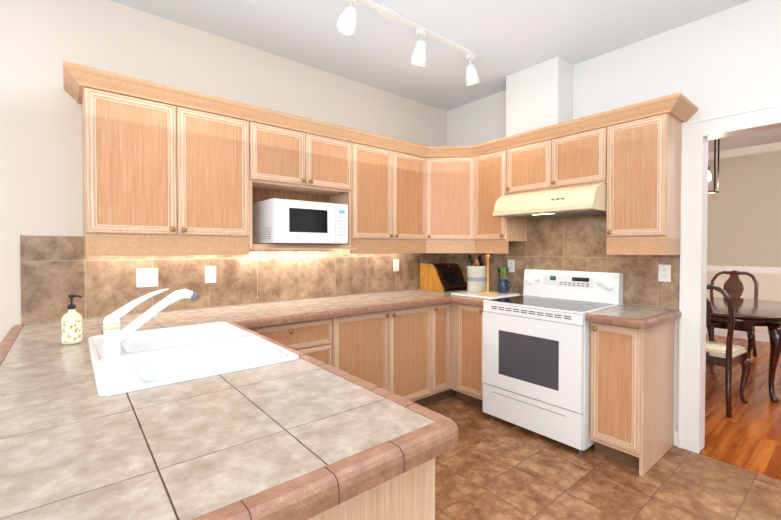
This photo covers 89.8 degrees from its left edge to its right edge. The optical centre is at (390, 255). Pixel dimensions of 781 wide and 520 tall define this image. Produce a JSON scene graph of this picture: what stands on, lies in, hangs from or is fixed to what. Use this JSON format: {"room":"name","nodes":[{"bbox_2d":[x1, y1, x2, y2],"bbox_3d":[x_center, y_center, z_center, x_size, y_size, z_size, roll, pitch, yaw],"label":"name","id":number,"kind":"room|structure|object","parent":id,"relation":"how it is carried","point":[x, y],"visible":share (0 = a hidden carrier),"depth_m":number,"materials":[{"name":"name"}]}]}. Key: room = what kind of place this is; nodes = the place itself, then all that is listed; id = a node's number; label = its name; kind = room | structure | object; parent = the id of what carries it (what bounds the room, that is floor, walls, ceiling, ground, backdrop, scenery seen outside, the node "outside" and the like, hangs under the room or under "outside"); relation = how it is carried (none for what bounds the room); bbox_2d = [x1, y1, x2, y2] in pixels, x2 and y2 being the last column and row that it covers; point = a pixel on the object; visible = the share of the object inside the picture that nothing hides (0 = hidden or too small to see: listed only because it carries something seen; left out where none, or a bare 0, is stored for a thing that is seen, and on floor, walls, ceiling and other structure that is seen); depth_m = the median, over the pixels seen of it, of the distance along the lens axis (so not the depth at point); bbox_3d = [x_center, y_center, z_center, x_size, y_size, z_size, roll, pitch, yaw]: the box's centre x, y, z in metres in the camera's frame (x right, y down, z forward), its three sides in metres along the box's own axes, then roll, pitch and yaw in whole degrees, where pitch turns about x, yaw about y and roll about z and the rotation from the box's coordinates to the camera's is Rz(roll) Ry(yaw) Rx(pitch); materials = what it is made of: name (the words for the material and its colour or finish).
{"room":"kitchen","nodes":[
{"label":"kitchen","id":0,"kind":"room"},
{"bbox_2d":[0,0,446,342],"bbox_3d":[-1.897,-0.113,2.208,6.620,2.780,0.130,-1,1,-39],"label":"wall","id":1,"kind":"structure","parent":0,"point":[41,168],"depth_m":2.36,"materials":[{"name":"beige paint"}]},
{"bbox_2d":[136,268,157,286],"bbox_3d":[-1.512,0.139,2.437,0.115,0.115,0.008,-1,1,-39],"label":"switch plate","id":2,"kind":"object","parent":1,"relation":"attached to","point":[146,277],"visible":1,"depth_m":2.44,"materials":[{"name":"white plastic"}]},
{"bbox_2d":[79,69,254,255],"bbox_3d":[-1.330,-0.463,2.382,0.837,0.926,0.329,-1,1,-39],"label":"upper cabinet","id":3,"kind":"object","parent":1,"relation":"attached to","point":[168,170],"depth_m":2.22,"materials":[{"name":"brown wood"}]},
{"bbox_2d":[205,266,215,282],"bbox_3d":[-1.227,0.130,2.673,0.070,0.115,0.007,-1,1,-39],"label":"electrical outlet","id":4,"kind":"object","parent":1,"relation":"attached to","point":[210,274],"visible":1,"depth_m":2.67,"materials":[{"name":"white plastic"}]},
{"bbox_2d":[255,109,354,253],"bbox_3d":[-0.702,-0.471,2.899,0.790,0.926,0.329,-1,1,-39],"label":"upper cabinet","id":5,"kind":"object","parent":1,"relation":"attached to","point":[295,159],"depth_m":2.80,"materials":[{"name":"brown wood"}]},
{"bbox_2d":[252,198,347,244],"bbox_3d":[-0.655,-0.227,2.861,0.571,0.296,0.386,-1,1,-39],"label":"microwave","id":6,"kind":"object","parent":5,"relation":"in","point":[280,221],"visible":1,"depth_m":2.69,"materials":[{"name":"white"}]},
{"bbox_2d":[355,133,394,253],"bbox_3d":[-0.241,-0.477,3.278,0.405,0.926,0.329,-1,1,-39],"label":"upper cabinet","id":7,"kind":"object","parent":1,"relation":"attached to","point":[374,156],"depth_m":3.17,"materials":[{"name":"brown wood"}]},
{"bbox_2d":[393,259,398,270],"bbox_3d":[0.054,0.093,3.728,0.070,0.115,0.007,-1,1,-39],"label":"electrical outlet","id":8,"kind":"object","parent":1,"relation":"attached to","point":[395,264],"visible":1,"depth_m":3.72,"materials":[{"name":"white plastic"}]},
{"bbox_2d":[395,141,430,252],"bbox_3d":[0.071,-0.481,3.535,0.402,0.926,0.329,-1,1,-39],"label":"upper cabinet","id":9,"kind":"object","parent":1,"relation":"attached to","point":[410,160],"depth_m":3.42,"materials":[{"name":"brown wood"}]},
{"bbox_2d":[423,145,474,240],"bbox_3d":[0.537,-0.551,3.524,0.317,0.823,0.317,-1,1,-39],"label":"upper cabinet","id":10,"kind":"object","parent":1,"relation":"attached to","point":[450,169],"depth_m":3.52,"materials":[{"name":"brown wood"}]},
{"bbox_2d":[110,0,780,152],"bbox_3d":[1.871,-1.536,1.148,11.120,0.100,7.720,-1,1,-39],"label":"ceiling","id":11,"kind":"structure","parent":0,"point":[503,38],"depth_m":2.65,"materials":[{"name":"white paint"}]},
{"bbox_2d":[708,138,719,193],"bbox_3d":[3.096,-1.068,3.822,0.152,0.918,0.152,-1,1,-39],"label":"dining pendant light","id":12,"kind":"object","parent":11,"relation":"hanging from","point":[714,190],"visible":0.27,"depth_m":3.80,"materials":[{"name":"black"}]},
{"bbox_2d":[423,334,780,519],"bbox_3d":[1.871,1.344,1.194,11.120,0.100,7.720,-1,1,-39],"label":"floor","id":13,"kind":"structure","parent":0,"point":[489,468],"depth_m":2.30,"materials":[{"name":"tile"}]},
{"bbox_2d":[248,317,335,367],"bbox_3d":[-0.807,0.836,2.651,0.617,0.868,0.588,-1,1,-39],"label":"base cabinet","id":14,"kind":"object","parent":13,"relation":"on","point":[316,339],"depth_m":2.52,"materials":[{"name":"brown wood"}]},
{"bbox_2d":[336,304,435,405],"bbox_3d":[-0.209,0.828,3.144,0.932,0.868,0.588,-1,1,-39],"label":"base cabinet","id":15,"kind":"object","parent":13,"relation":"on","point":[423,355],"depth_m":2.97,"materials":[{"name":"brown wood"}]},
{"bbox_2d":[0,289,466,344],"bbox_3d":[-0.487,0.378,2.867,3.355,0.047,0.654,-1,1,-39],"label":"countertop","id":16,"kind":"structure","parent":15,"relation":"on","point":[274,313],"depth_m":2.49,"materials":[{"name":"brown tile"}]},
{"bbox_2d":[420,262,466,291],"bbox_3d":[0.543,0.209,3.910,0.395,0.260,0.310,-1,1,-39],"label":"bread box","id":17,"kind":"object","parent":16,"relation":"on","point":[444,277],"visible":0.96,"depth_m":3.82,"materials":[{"name":"brown wood"}]},
{"bbox_2d":[436,302,451,400],"bbox_3d":[0.240,0.822,3.513,0.231,0.868,0.588,-1,1,-39],"label":"base cabinet","id":18,"kind":"object","parent":13,"relation":"on","point":[444,310],"depth_m":3.32,"materials":[{"name":"brown wood"}]},
{"bbox_2d":[452,302,455,394],"bbox_3d":[0.859,0.824,3.413,0.589,0.868,0.395,-1,1,-39],"label":"base cabinet","id":19,"kind":"object","parent":13,"relation":"on","point":[453,304],"depth_m":3.36,"materials":[{"name":"brown wood"}]},
{"bbox_2d":[456,303,483,406],"bbox_3d":[0.883,0.824,3.391,0.599,0.868,0.290,-1,1,-39],"label":"base cabinet","id":20,"kind":"object","parent":13,"relation":"on","point":[469,318],"depth_m":3.23,"materials":[{"name":"brown wood"}]},
{"bbox_2d":[480,390,482,408],"bbox_3d":[1.232,0.831,2.967,0.599,0.868,0.808,-1,1,-39],"label":"base cabinet","id":21,"kind":"object","parent":13,"relation":"on","point":[481,391],"depth_m":3.14,"materials":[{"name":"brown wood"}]},
{"bbox_2d":[0,333,139,519],"bbox_3d":[-0.939,0.407,1.034,0.330,0.047,1.620,-1,1,-39],"label":"countertop","id":22,"kind":"structure","parent":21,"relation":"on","point":[61,458],"depth_m":0.82,"materials":[{"name":"brown tile"}]},
{"bbox_2d":[61,295,82,344],"bbox_3d":[-1.363,0.271,1.675,0.072,0.207,0.072,-1,1,-39],"label":"soap bottle","id":23,"kind":"object","parent":22,"relation":"on","point":[71,326],"visible":1,"depth_m":1.65,"materials":[{"name":"beige ceramic"}]},
{"bbox_2d":[108,357,458,519],"bbox_3d":[-0.336,0.408,0.987,0.540,0.047,0.780,-1,1,-39],"label":"countertop","id":24,"kind":"structure","parent":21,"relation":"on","point":[304,437],"depth_m":0.82,"materials":[{"name":"brown tile"}]},
{"bbox_2d":[87,322,298,395],"bbox_3d":[-0.842,0.452,1.596,0.600,0.176,0.900,-1,1,-39],"label":"sink","id":25,"kind":"object","parent":24,"relation":"in","point":[151,358],"visible":0.73,"depth_m":1.59,"materials":[{"name":"white ceramic"}]},
{"bbox_2d":[102,289,198,358],"bbox_3d":[-0.933,0.251,1.539,0.326,0.238,0.092,-1,1,-39],"label":"faucet","id":26,"kind":"object","parent":25,"relation":"on","point":[114,336],"visible":1,"depth_m":1.46,"materials":[{"name":"white metal"}]},
{"bbox_2d":[220,317,456,428],"bbox_3d":[-0.363,0.400,1.509,0.071,0.047,1.619,-1,1,-39],"label":"countertop","id":27,"kind":"structure","parent":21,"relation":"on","point":[440,419],"depth_m":1.16,"materials":[{"name":"brown tile"}]},
{"bbox_2d":[452,294,522,306],"bbox_3d":[0.866,0.370,3.359,0.640,0.047,0.324,-1,1,-39],"label":"countertop","id":28,"kind":"structure","parent":21,"relation":"on","point":[467,300],"depth_m":3.18,"materials":[{"name":"brown tile"}]},
{"bbox_2d":[451,291,519,298],"bbox_3d":[0.827,0.339,3.430,0.410,0.016,0.425,-1,1,-39],"label":"marble board","id":29,"kind":"object","parent":28,"relation":"on","point":[477,295],"visible":0.69,"depth_m":3.33,"materials":[{"name":"white stone"}]},
{"bbox_2d":[467,254,486,292],"bbox_3d":[0.777,0.160,3.536,0.180,0.339,0.186,-1,1,-39],"label":"utensil crock","id":30,"kind":"object","parent":29,"relation":"on","point":[476,277],"visible":0.94,"depth_m":3.46,"materials":[{"name":"beige ceramic"}]},
{"bbox_2d":[478,254,496,294],"bbox_3d":[0.832,0.162,3.351,0.160,0.340,0.160,-1,1,-39],"label":"paper towel holder","id":31,"kind":"object","parent":29,"relation":"on","point":[487,291],"visible":1,"depth_m":3.34,"materials":[{"name":"brown wood"}]},
{"bbox_2d":[497,268,511,292],"bbox_3d":[1.001,0.220,3.429,0.092,0.221,0.135,-1,1,-39],"label":"pitcher","id":32,"kind":"object","parent":29,"relation":"on","point":[503,287],"visible":1,"depth_m":3.41,"materials":[{"name":"blue ceramic"}]},
{"bbox_2d":[585,305,681,328],"bbox_3d":[1.567,0.384,2.508,0.640,0.047,0.341,-1,1,-39],"label":"countertop","id":33,"kind":"structure","parent":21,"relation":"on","point":[642,317],"depth_m":2.39,"materials":[{"name":"brown tile"}]},
{"bbox_2d":[482,269,623,454],"bbox_3d":[1.196,0.696,2.927,0.647,1.140,0.764,-1,1,-39],"label":"range","id":34,"kind":"object","parent":13,"relation":"on","point":[536,356],"visible":0.96,"depth_m":2.73,"materials":[{"name":"white metal"}]},
{"bbox_2d":[590,322,643,474],"bbox_3d":[1.577,0.838,2.548,0.599,0.868,0.278,-1,1,-39],"label":"base cabinet","id":35,"kind":"object","parent":13,"relation":"on","point":[616,351],"depth_m":2.36,"materials":[{"name":"brown wood"}]},
{"bbox_2d":[640,320,674,475],"bbox_3d":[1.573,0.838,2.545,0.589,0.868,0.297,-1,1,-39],"label":"end panel","id":36,"kind":"object","parent":13,"relation":"on","point":[657,424],"depth_m":2.41,"materials":[{"name":"brown wood"}]},
{"bbox_2d":[706,284,751,417],"bbox_3d":[2.683,0.738,3.356,0.570,1.050,0.544,-1,1,-39],"label":"dining chair","id":37,"kind":"object","parent":13,"relation":"on","point":[728,355],"visible":0.48,"depth_m":3.15,"materials":[{"name":"brown wood"}]},
{"bbox_2d":[710,270,757,364],"bbox_3d":[4.141,0.716,4.788,0.570,1.050,0.544,-1,1,-39],"label":"dining chair","id":38,"kind":"object","parent":13,"relation":"on","point":[733,286],"visible":0.44,"depth_m":4.84,"materials":[{"name":"brown wood"}]},
{"bbox_2d":[699,451,780,479],"bbox_3d":[2.477,1.279,1.944,0.050,0.006,1.514,-1,1,-39],"label":"threshold","id":39,"kind":"object","parent":13,"relation":"on","point":[747,467],"depth_m":2.37,"materials":[{"name":"brown wood"}]},
{"bbox_2d":[706,297,780,401],"bbox_3d":[3.487,0.877,3.929,1.600,0.754,1.120,-1,1,-39],"label":"dining table","id":40,"kind":"object","parent":13,"relation":"on","point":[754,312],"visible":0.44,"depth_m":3.43,"materials":[{"name":"brown wood"}]},
{"bbox_2d":[447,0,780,443],"bbox_3d":[2.639,-0.106,1.803,0.130,2.780,7.720,-1,1,-39],"label":"wall","id":41,"kind":"structure","parent":0,"point":[724,62],"depth_m":2.73,"materials":[{"name":"white paint"}]},
{"bbox_2d":[471,141,502,253],"bbox_3d":[0.975,-0.480,3.471,0.329,0.926,0.334,-1,1,-39],"label":"upper cabinet","id":42,"kind":"object","parent":41,"relation":"attached to","point":[488,158],"depth_m":3.38,"materials":[{"name":"brown wood"}]},
{"bbox_2d":[508,259,514,271],"bbox_3d":[1.099,0.096,3.570,0.007,0.115,0.070,-1,1,-39],"label":"electrical outlet","id":43,"kind":"object","parent":41,"relation":"attached to","point":[511,265],"visible":0.96,"depth_m":3.56,"materials":[{"name":"white plastic"}]},
{"bbox_2d":[503,129,546,253],"bbox_3d":[1.205,-0.476,3.192,0.329,0.926,0.389,-1,1,-39],"label":"upper cabinet","id":44,"kind":"object","parent":41,"relation":"attached to","point":[525,157],"depth_m":3.14,"materials":[{"name":"brown wood"}]},
{"bbox_2d":[493,183,606,219],"bbox_3d":[1.252,-0.395,2.981,0.506,0.188,0.770,-1,1,-39],"label":"range hood","id":45,"kind":"object","parent":44,"relation":"attached to","point":[588,200],"visible":0.98,"depth_m":2.79,"materials":[{"name":"beige metal"}]},
{"bbox_2d":[506,56,572,136],"bbox_3d":[1.221,-1.240,3.231,0.242,0.557,0.457,-1,1,-39],"label":"chase","id":46,"kind":"object","parent":41,"relation":"attached to","point":[539,95],"visible":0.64,"depth_m":3.10,"materials":[{"name":"white paint"}]},
{"bbox_2d":[547,117,602,189],"bbox_3d":[1.452,-0.471,2.892,0.329,0.926,0.389,-1,1,-39],"label":"upper cabinet","id":47,"kind":"object","parent":41,"relation":"attached to","point":[575,150],"depth_m":2.79,"materials":[{"name":"brown wood"}]},
{"bbox_2d":[603,97,686,254],"bbox_3d":[1.684,-0.467,2.610,0.329,0.926,0.342,-1,1,-39],"label":"upper cabinet","id":48,"kind":"object","parent":41,"relation":"attached to","point":[642,145],"depth_m":2.49,"materials":[{"name":"brown wood"}]},
{"bbox_2d":[658,264,670,281],"bbox_3d":[1.855,0.120,2.651,0.007,0.115,0.070,-1,1,-39],"label":"electrical outlet","id":49,"kind":"object","parent":41,"relation":"attached to","point":[664,275],"visible":1,"depth_m":2.65,"materials":[{"name":"white plastic"}]},
{"bbox_2d":[674,430,677,446],"bbox_3d":[3.472,1.251,0.715,0.014,0.100,4.948,-1,1,-39],"label":"baseboard","id":50,"kind":"structure","parent":41,"relation":"attached to","point":[675,437],"depth_m":2.61,"materials":[{"name":"white"}]},
{"bbox_2d":[678,103,780,453],"bbox_3d":[2.511,0.213,1.955,0.150,2.137,1.734,-1,1,-39],"label":"door frame","id":51,"kind":"structure","parent":41,"relation":"attached to","point":[698,134],"depth_m":2.53,"materials":[{"name":"white wood"}]},
{"bbox_2d":[707,150,780,266],"bbox_3d":[6.156,-0.151,4.620,0.120,2.780,7.600,-1,1,-39],"label":"wall","id":52,"kind":"structure","parent":0,"point":[744,218],"depth_m":5.71,"materials":[{"name":"beige paint"}]},
{"bbox_2d":[706,327,769,341],"bbox_3d":[6.095,1.185,4.590,0.014,0.110,7.600,-1,1,-39],"label":"baseboard","id":53,"kind":"structure","parent":52,"relation":"attached to","point":[743,335],"depth_m":5.75,"materials":[{"name":"white"}]},
{"bbox_2d":[706,271,780,333],"bbox_3d":[6.105,0.740,4.591,0.012,1.000,7.600,-1,1,-39],"label":"wall panel","id":54,"kind":"object","parent":52,"relation":"attached to","point":[769,286],"depth_m":5.60,"materials":[{"name":"beige paint"}]},
{"bbox_2d":[707,265,780,273],"bbox_3d":[6.092,0.225,4.573,0.020,0.090,7.600,-1,1,-39],"label":"trim","id":55,"kind":"structure","parent":52,"relation":"attached to","point":[773,270],"depth_m":5.68,"materials":[{"name":"white wood"}]},
{"bbox_2d":[708,142,780,159],"bbox_3d":[6.074,-1.489,4.531,0.090,0.099,7.600,-1,1,-39],"label":"crown molding","id":56,"kind":"structure","parent":52,"relation":"attached to","point":[764,148],"depth_m":5.65,"materials":[{"name":"white"}]}
]}

